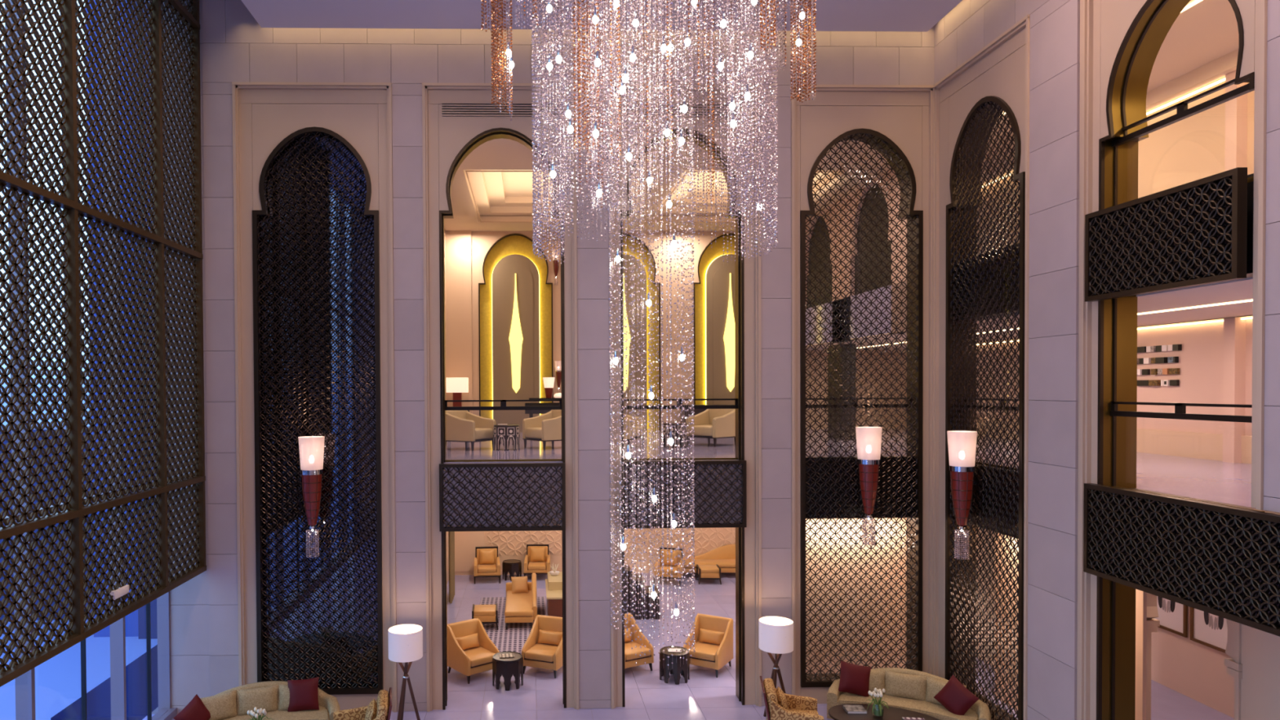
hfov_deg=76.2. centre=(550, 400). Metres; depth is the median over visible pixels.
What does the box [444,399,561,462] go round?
handrail
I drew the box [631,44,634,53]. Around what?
socket
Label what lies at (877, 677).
cushion
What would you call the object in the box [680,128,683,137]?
socket
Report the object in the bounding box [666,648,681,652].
book
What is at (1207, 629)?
framed print
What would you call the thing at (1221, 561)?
balcony
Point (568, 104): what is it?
socket
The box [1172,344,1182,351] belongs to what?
block
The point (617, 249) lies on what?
socket
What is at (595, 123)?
socket
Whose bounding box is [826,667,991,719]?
curved sofa
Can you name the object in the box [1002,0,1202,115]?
led line
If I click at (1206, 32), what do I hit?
ceiling
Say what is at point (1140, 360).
block
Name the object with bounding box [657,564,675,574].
seat cushion
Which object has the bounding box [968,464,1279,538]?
floor
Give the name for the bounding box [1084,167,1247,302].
balcony
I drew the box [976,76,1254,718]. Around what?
wall
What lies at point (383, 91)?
wall
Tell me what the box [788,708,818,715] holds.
seat cushion
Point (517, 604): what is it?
seat cushion
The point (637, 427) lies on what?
seat cushion
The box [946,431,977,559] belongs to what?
wall sconce
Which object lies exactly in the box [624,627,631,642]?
lumbar pillow
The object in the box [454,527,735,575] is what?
wall
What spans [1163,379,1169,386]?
block
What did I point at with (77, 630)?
screen
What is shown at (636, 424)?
tub chair
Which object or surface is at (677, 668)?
table
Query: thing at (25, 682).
wall
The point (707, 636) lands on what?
lumbar pillow
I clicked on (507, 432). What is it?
table
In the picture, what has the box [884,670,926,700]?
cushion
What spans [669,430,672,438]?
socket
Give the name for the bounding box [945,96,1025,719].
lattice screen
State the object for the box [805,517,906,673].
lattice screen
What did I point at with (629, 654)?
seat cushion
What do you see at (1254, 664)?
wall
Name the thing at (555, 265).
wall sconce
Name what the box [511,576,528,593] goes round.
cushion
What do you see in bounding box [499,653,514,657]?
book
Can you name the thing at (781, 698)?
cushion
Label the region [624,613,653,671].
lounge chair
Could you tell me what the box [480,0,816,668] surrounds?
chandelier
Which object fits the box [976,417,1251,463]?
baseboard
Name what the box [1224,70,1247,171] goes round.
pilaster
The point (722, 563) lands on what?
seat cushion
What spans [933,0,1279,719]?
wall
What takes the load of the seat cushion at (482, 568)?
on the armchair at (486, 562)
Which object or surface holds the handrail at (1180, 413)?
on the floor at (977, 468)
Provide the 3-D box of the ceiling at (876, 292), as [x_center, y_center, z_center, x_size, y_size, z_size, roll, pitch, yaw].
[9.441,-1.847,11.598,4.300,1.000,26.600,0,1,-1]
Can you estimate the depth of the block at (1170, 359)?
14.81 m
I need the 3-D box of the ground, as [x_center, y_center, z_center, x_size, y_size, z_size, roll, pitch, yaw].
[-33.759,5.834,23.292,53.650,0.190,100.000,0,1,-1]
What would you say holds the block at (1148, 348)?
attached to the wall at (1200, 364)
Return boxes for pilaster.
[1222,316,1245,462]
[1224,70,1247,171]
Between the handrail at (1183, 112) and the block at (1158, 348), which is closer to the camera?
the handrail at (1183, 112)
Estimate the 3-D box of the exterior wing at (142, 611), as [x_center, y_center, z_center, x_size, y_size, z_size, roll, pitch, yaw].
[-8.454,-2.170,20.730,2.800,17.000,3.200,0,1,-1]
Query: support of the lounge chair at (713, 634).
on the floor at (704, 696)
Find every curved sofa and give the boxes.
[200,680,340,719]
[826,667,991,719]
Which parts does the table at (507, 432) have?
panel, panel, panel, panel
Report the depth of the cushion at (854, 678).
13.48 m
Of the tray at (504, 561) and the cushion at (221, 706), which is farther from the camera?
the tray at (504, 561)
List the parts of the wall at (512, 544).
border panel, skirting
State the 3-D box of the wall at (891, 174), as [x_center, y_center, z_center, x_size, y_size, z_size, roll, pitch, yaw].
[7.252,0.168,19.299,0.400,10.200,9.350,0,1,-1]
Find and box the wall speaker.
[105,584,128,599]
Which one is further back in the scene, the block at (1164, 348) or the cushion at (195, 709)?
the block at (1164, 348)
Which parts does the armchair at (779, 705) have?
backrest, arm, arm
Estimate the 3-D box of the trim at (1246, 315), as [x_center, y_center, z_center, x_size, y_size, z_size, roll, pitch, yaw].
[11.301,-1.344,11.354,0.200,0.020,24.000,0,1,-1]
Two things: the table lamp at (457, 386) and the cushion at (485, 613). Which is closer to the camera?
the cushion at (485, 613)
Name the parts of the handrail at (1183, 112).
rail, post, rail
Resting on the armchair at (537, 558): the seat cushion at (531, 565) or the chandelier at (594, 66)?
the seat cushion at (531, 565)
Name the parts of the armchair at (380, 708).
arm, arm, backrest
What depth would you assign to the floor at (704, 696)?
14.89 m
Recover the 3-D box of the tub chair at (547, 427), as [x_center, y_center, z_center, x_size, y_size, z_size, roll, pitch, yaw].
[-0.021,0.620,17.446,0.820,0.830,0.840,-1,1,-33]
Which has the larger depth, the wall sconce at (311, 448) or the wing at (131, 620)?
the wing at (131, 620)
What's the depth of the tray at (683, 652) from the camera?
15.49 m
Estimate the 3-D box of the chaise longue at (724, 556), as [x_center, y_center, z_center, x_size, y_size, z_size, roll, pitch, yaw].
[4.785,4.780,24.002,1.980,0.860,0.840,0,1,-1]
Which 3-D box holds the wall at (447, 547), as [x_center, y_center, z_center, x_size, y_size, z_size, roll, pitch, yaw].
[-2.948,0.169,19.538,0.120,10.300,10.140,0,1,-1]
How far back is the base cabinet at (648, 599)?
19.51 m
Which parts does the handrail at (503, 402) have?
rail, post, rail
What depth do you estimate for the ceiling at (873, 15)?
12.94 m
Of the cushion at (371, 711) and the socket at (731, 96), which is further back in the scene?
the cushion at (371, 711)
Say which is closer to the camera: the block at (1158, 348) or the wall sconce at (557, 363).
the block at (1158, 348)
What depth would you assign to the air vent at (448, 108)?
13.95 m
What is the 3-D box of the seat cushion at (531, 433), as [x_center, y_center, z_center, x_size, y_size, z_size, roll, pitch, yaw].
[-0.063,0.706,17.420,0.720,0.220,0.680,-1,1,-33]
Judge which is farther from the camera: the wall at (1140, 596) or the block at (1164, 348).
the block at (1164, 348)
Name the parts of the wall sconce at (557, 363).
lamp shade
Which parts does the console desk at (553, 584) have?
panel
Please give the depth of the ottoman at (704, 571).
22.94 m
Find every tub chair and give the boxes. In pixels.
[445,410,495,450]
[522,409,561,449]
[623,413,644,448]
[685,408,735,446]
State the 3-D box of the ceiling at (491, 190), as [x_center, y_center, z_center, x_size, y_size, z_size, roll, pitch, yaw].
[2.074,-5.127,19.110,10.000,0.590,9.300,0,1,-1]
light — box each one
[508,273,523,393]
[622,273,630,392]
[723,273,735,391]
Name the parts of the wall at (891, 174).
pier panel, pier panel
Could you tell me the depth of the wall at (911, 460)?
14.33 m
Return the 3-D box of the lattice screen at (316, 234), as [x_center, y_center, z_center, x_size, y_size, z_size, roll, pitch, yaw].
[-4.014,0.205,14.186,2.150,9.782,0.505,0,1,-1]
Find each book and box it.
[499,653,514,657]
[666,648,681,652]
[842,704,866,714]
[902,716,924,719]
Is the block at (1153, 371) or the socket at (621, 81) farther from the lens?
the block at (1153, 371)
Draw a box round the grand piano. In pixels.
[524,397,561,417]
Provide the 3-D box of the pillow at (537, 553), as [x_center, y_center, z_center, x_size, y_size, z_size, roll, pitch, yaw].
[-0.370,4.578,24.004,0.420,0.411,0.180,0,1,2]
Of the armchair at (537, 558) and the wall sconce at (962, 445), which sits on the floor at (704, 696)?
the armchair at (537, 558)
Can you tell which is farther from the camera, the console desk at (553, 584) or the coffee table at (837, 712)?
the console desk at (553, 584)
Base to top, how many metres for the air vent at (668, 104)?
0.232 m
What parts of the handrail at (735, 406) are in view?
post, rail, rail, post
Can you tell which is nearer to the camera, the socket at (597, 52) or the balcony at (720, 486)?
the socket at (597, 52)
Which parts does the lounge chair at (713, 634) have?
seat, backrest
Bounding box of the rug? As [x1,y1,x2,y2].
[480,596,546,653]
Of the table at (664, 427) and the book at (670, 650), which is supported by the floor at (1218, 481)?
the table at (664, 427)
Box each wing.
[0,426,93,620]
[84,0,138,636]
[129,1,157,639]
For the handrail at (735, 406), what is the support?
on the floor at (1218, 481)
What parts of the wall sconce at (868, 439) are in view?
lamp shade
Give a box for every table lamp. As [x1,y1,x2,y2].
[445,377,468,406]
[542,377,555,397]
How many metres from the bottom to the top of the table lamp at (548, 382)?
0.560 m
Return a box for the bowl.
[549,570,559,575]
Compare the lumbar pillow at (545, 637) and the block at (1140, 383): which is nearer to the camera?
the block at (1140, 383)
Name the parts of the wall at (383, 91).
moulding, moulding, stone panel, moulding, moulding, stone panel, stone panel, stone panel, stone panel, moulding, moulding, moulding, moulding, stone panel, stone panel, moulding, moulding, stone panel, stone panel, moulding, moulding, moulding, moulding, stone panel, stone panel, stone panel, moulding, moulding, stone panel, moulding, moulding, moulding, moulding, stone panel, stone panel, stone panel, stone panel, moulding, moulding, stone panel, moulding, moulding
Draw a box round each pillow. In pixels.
[455,633,479,650]
[480,549,493,564]
[530,546,544,561]
[537,629,562,645]
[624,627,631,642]
[663,550,677,566]
[698,627,724,644]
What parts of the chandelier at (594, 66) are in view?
bulb, bulb, bulb, bulb, bulb, bulb, bulb, bulb, bulb, bulb, bulb, bulb, bulb, bulb, bulb, bulb, bulb, bulb, bulb, bulb, bulb, bulb, bulb, bulb, bulb, bulb, bulb, bulb, bulb, bulb, bulb, bulb, bulb, bulb, bulb, bulb, bulb, bulb, bulb, bulb, bulb, bulb, bulb, bulb, bulb, bulb, bulb, bulb, bulb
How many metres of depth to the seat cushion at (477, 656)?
15.60 m
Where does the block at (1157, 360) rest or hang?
attached to the wall at (1200, 364)
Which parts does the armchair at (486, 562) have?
arm, frame, backrest, seat rail, seat, arm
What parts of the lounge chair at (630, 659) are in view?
backrest, seat, leg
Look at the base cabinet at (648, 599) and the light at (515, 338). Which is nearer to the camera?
the base cabinet at (648, 599)
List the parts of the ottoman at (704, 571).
frame, rail, frame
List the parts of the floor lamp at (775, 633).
lamp shade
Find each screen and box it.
[0,0,206,686]
[252,126,382,694]
[800,128,923,687]
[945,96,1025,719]
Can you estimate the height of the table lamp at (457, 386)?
0.880 m
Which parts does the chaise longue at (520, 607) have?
seat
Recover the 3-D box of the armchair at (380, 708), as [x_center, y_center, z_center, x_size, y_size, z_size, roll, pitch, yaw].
[-2.854,4.977,12.290,0.897,0.905,0.800,0,1,-11]
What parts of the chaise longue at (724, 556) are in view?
seat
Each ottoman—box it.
[471,603,498,630]
[696,564,721,584]
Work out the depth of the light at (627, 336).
23.59 m
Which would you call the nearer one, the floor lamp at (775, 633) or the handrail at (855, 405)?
the floor lamp at (775, 633)
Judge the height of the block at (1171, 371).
0.110 m
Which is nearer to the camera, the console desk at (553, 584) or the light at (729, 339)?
the console desk at (553, 584)
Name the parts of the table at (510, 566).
panel, panel, panel, panel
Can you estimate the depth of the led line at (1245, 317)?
14.55 m
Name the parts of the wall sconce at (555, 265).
lamp shade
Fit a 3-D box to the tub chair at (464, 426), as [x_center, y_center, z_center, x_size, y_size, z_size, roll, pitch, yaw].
[-1.735,0.631,17.301,0.820,0.830,0.840,0,1,31]
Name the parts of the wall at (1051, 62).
moulding, stone panel, moulding, moulding, stone panel, stone panel, moulding, moulding, moulding, moulding, stone panel, stone panel, stone panel, moulding, moulding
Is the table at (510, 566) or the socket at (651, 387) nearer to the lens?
the socket at (651, 387)
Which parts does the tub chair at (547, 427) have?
leg, arm, seat rail, leg, arm, backrest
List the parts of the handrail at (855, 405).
rail, rail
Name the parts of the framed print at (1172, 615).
frame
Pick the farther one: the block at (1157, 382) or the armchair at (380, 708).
the block at (1157, 382)
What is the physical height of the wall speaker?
0.130 m
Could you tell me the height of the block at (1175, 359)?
0.110 m
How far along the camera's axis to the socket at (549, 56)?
7.88 m
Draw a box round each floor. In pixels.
[142,572,1234,719]
[444,428,1253,507]
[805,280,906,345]
[958,173,1253,319]
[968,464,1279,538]
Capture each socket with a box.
[548,53,551,62]
[566,102,569,110]
[568,116,572,125]
[594,120,597,129]
[595,49,599,58]
[597,181,600,189]
[616,248,619,255]
[620,78,623,86]
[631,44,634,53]
[649,384,653,392]
[662,35,665,44]
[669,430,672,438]
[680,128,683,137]
[683,96,685,105]
[685,29,688,38]
[721,11,724,19]
[730,93,733,102]
[749,42,751,51]
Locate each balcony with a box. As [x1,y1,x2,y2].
[439,462,565,531]
[621,460,746,528]
[1083,483,1279,636]
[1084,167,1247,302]
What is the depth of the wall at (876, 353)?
24.53 m
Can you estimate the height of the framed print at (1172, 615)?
1.023 m
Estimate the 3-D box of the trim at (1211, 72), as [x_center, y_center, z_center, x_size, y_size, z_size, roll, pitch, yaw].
[11.229,-5.503,11.289,0.200,0.260,24.000,0,1,-1]
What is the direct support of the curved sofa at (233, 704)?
on the floor at (704, 696)
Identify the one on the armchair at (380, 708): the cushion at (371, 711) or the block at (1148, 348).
the cushion at (371, 711)
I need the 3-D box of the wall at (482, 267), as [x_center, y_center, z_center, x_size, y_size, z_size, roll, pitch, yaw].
[1.973,-2.021,23.706,10.000,5.900,0.400,0,1,-1]
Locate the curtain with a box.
[448,531,454,603]
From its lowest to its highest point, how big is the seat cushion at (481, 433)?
0.220 m
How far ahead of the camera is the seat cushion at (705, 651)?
15.83 m
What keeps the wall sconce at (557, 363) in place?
attached to the wall at (482, 267)
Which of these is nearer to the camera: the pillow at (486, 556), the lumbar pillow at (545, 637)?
the lumbar pillow at (545, 637)
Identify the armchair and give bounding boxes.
[333,687,391,719]
[473,546,501,583]
[523,544,551,576]
[653,546,684,586]
[760,675,823,719]
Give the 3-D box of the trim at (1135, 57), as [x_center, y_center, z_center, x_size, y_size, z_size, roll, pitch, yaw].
[7.148,0.375,9.105,0.472,10.096,2.158,0,1,-1]
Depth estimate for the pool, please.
15.28 m
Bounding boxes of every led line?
[856,299,1253,348]
[976,317,1252,345]
[982,77,1225,186]
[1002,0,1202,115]
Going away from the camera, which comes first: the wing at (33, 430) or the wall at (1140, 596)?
the wall at (1140, 596)
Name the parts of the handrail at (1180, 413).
post, post, rail, rail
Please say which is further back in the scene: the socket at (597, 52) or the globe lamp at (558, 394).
the globe lamp at (558, 394)
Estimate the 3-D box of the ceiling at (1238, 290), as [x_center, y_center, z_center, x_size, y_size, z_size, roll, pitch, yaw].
[9.444,-1.338,11.605,4.300,0.020,26.600,0,1,-1]
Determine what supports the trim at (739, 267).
attached to the wall at (383, 91)
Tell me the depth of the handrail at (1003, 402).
12.90 m
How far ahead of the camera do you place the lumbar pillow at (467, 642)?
15.97 m
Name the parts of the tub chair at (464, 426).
backrest, arm, seat rail, leg, arm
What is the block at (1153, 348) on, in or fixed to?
attached to the wall at (1200, 364)
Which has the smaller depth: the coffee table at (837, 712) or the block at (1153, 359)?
the coffee table at (837, 712)
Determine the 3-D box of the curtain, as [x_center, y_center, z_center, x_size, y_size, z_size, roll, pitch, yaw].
[-2.612,3.658,21.471,0.090,3.220,1.100,0,1,-1]
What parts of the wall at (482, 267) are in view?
pier panel, pier panel, panel, panel, pier panel, panel, panel, pier panel, panel, panel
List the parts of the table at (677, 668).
panel, panel, panel, panel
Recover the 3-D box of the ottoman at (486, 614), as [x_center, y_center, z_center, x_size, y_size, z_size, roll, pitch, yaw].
[-1.524,5.081,18.979,0.625,0.450,0.620,0,1,-3]
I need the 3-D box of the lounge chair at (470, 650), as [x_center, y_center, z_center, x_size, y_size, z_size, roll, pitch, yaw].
[-1.515,4.888,15.850,0.770,0.960,0.877,-1,1,-37]
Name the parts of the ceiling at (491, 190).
trim, trim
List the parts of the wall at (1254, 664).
moulding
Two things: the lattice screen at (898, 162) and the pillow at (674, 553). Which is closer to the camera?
the lattice screen at (898, 162)
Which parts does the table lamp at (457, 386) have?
lamp shade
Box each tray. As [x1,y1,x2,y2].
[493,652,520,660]
[503,560,519,563]
[661,646,688,654]
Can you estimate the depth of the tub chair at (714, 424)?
17.89 m
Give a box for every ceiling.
[240,0,962,31]
[444,138,890,231]
[805,277,1253,350]
[982,0,1239,171]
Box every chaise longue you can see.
[504,573,537,629]
[681,543,735,578]
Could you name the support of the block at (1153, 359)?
attached to the wall at (1200, 364)
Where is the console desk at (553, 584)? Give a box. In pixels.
[545,571,562,617]
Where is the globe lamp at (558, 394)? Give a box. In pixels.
[553,392,561,397]
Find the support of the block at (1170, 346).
attached to the wall at (1200, 364)
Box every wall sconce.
[297,435,324,557]
[552,248,559,285]
[555,360,561,392]
[855,426,882,546]
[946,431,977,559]
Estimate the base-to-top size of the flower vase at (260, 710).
0.392 m
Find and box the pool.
[50,644,158,719]
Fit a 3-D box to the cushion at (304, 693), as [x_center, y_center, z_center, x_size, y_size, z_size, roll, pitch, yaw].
[-3.973,4.744,13.028,0.532,0.509,0.231,0,1,-5]
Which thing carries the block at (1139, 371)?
attached to the wall at (1200, 364)
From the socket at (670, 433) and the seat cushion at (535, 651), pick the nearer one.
the socket at (670, 433)
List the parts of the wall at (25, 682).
sill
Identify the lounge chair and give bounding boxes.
[447,617,499,684]
[521,614,562,678]
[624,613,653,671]
[682,613,733,677]
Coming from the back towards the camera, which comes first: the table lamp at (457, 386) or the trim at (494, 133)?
the table lamp at (457, 386)
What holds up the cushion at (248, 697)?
on the curved sofa at (233, 704)
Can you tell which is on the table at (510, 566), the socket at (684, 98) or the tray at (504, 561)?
the tray at (504, 561)
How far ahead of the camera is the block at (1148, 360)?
15.33 m
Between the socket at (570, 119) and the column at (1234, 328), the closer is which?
the socket at (570, 119)
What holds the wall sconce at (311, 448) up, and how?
attached to the lattice screen at (316, 234)
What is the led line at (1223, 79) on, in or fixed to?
attached to the wall at (1200, 364)
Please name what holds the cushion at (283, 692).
on the curved sofa at (233, 704)
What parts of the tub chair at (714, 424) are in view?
arm, seat rail, leg, backrest, arm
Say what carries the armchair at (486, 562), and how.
on the floor at (704, 696)
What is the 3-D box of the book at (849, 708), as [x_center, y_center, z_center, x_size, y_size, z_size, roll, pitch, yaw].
[4.835,4.907,12.849,0.300,0.040,0.260,0,1,3]
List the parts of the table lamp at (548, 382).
lamp shade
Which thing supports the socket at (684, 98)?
attached to the chandelier at (594, 66)
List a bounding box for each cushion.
[173,694,210,719]
[200,689,237,719]
[235,684,278,715]
[277,684,289,710]
[287,676,319,711]
[364,697,377,719]
[463,646,495,666]
[473,604,496,622]
[475,427,493,439]
[477,564,496,573]
[504,590,533,617]
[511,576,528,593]
[524,642,558,662]
[525,426,542,439]
[527,561,546,569]
[624,640,650,660]
[631,426,642,437]
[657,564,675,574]
[683,559,735,568]
[687,640,719,661]
[688,424,712,436]
[697,564,719,577]
[775,686,788,710]
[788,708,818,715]
[838,660,871,697]
[868,670,885,694]
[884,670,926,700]
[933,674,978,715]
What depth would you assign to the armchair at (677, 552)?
23.24 m
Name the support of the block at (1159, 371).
attached to the wall at (1200, 364)
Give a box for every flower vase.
[247,706,273,719]
[864,688,889,717]
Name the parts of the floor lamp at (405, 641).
lamp shade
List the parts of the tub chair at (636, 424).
arm, arm, seat rail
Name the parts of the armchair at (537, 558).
arm, seat rail, seat, backrest, frame, arm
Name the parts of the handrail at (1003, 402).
rail, rail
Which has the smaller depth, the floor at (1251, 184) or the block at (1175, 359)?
the floor at (1251, 184)
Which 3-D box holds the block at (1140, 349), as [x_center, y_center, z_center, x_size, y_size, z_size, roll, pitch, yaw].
[11.339,-0.968,15.538,0.070,0.110,0.288,0,1,-1]
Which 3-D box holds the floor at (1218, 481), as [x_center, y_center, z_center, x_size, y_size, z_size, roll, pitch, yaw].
[4.461,1.601,11.520,14.300,1.000,26.600,0,1,-1]
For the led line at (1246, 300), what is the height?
0.020 m
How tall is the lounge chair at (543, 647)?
0.960 m
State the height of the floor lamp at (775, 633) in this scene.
1.697 m
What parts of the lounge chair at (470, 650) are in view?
backrest, leg, seat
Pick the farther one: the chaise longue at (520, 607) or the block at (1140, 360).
the chaise longue at (520, 607)
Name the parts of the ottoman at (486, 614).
frame, rail, frame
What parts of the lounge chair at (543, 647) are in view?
seat, backrest, leg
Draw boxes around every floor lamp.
[387,623,422,719]
[758,616,793,716]
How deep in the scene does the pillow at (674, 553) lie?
23.33 m
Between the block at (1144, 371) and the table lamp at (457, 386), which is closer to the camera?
the block at (1144, 371)
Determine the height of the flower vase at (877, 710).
0.422 m
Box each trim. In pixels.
[439,127,566,710]
[620,128,744,706]
[977,315,1251,343]
[981,48,1238,184]
[1096,0,1254,719]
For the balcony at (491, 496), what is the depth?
13.96 m
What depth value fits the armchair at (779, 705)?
12.54 m
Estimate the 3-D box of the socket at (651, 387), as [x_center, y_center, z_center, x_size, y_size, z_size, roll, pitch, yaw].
[1.084,-0.125,8.664,0.026,0.085,0.026,-1,1,-24]
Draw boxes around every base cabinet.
[624,564,660,619]
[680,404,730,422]
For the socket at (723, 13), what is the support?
attached to the chandelier at (594, 66)
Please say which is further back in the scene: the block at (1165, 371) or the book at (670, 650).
the book at (670, 650)
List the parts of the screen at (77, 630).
lattice panel, lattice panel, lattice panel, lattice panel, lattice panel, lattice panel, lattice panel, lattice panel, lattice panel, lattice panel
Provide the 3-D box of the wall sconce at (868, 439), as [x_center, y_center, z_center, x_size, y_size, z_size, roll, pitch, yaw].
[5.507,1.485,13.999,0.430,2.035,0.455,0,1,-1]
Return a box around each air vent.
[441,102,558,116]
[623,102,740,117]
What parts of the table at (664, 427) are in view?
panel, panel, panel, panel, panel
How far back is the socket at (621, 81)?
8.00 m
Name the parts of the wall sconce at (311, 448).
lamp shade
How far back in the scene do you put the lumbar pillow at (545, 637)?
16.21 m
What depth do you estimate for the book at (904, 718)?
12.49 m
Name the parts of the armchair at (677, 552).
arm, seat, seat rail, backrest, frame, arm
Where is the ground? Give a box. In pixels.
[0,619,157,719]
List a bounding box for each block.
[1137,346,1148,352]
[1137,368,1142,374]
[1137,380,1148,386]
[1138,358,1143,364]
[1142,368,1150,374]
[1143,357,1151,364]
[1146,346,1150,351]
[1148,379,1160,386]
[1150,346,1155,351]
[1151,357,1155,363]
[1151,368,1157,374]
[1155,345,1162,351]
[1155,356,1167,363]
[1157,368,1162,374]
[1161,345,1168,351]
[1162,368,1168,374]
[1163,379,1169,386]
[1167,356,1173,363]
[1168,344,1172,351]
[1168,368,1179,374]
[1169,379,1179,386]
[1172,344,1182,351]
[1173,356,1178,362]
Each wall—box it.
[2,0,177,719]
[162,0,935,714]
[444,228,448,583]
[445,230,735,432]
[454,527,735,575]
[805,169,906,439]
[805,349,906,429]
[805,457,915,518]
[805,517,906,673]
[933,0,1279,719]
[975,527,1279,719]
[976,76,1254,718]
[995,533,1146,719]
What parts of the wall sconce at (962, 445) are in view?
lamp shade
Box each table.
[492,651,523,690]
[493,424,519,450]
[502,559,521,581]
[659,645,689,684]
[662,422,687,448]
[828,703,939,719]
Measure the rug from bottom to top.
0.013 m
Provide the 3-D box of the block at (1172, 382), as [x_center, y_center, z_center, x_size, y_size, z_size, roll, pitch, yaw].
[11.374,-0.316,14.744,0.050,0.110,0.158,0,1,-1]
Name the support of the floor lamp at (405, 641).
on the floor at (704, 696)
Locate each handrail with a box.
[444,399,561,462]
[623,398,737,460]
[805,397,911,457]
[965,397,1018,470]
[1110,401,1264,512]
[1111,78,1254,182]
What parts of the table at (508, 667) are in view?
panel, panel, panel, panel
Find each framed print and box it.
[1153,595,1187,637]
[1190,607,1227,653]
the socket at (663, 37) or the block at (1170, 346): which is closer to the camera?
the socket at (663, 37)

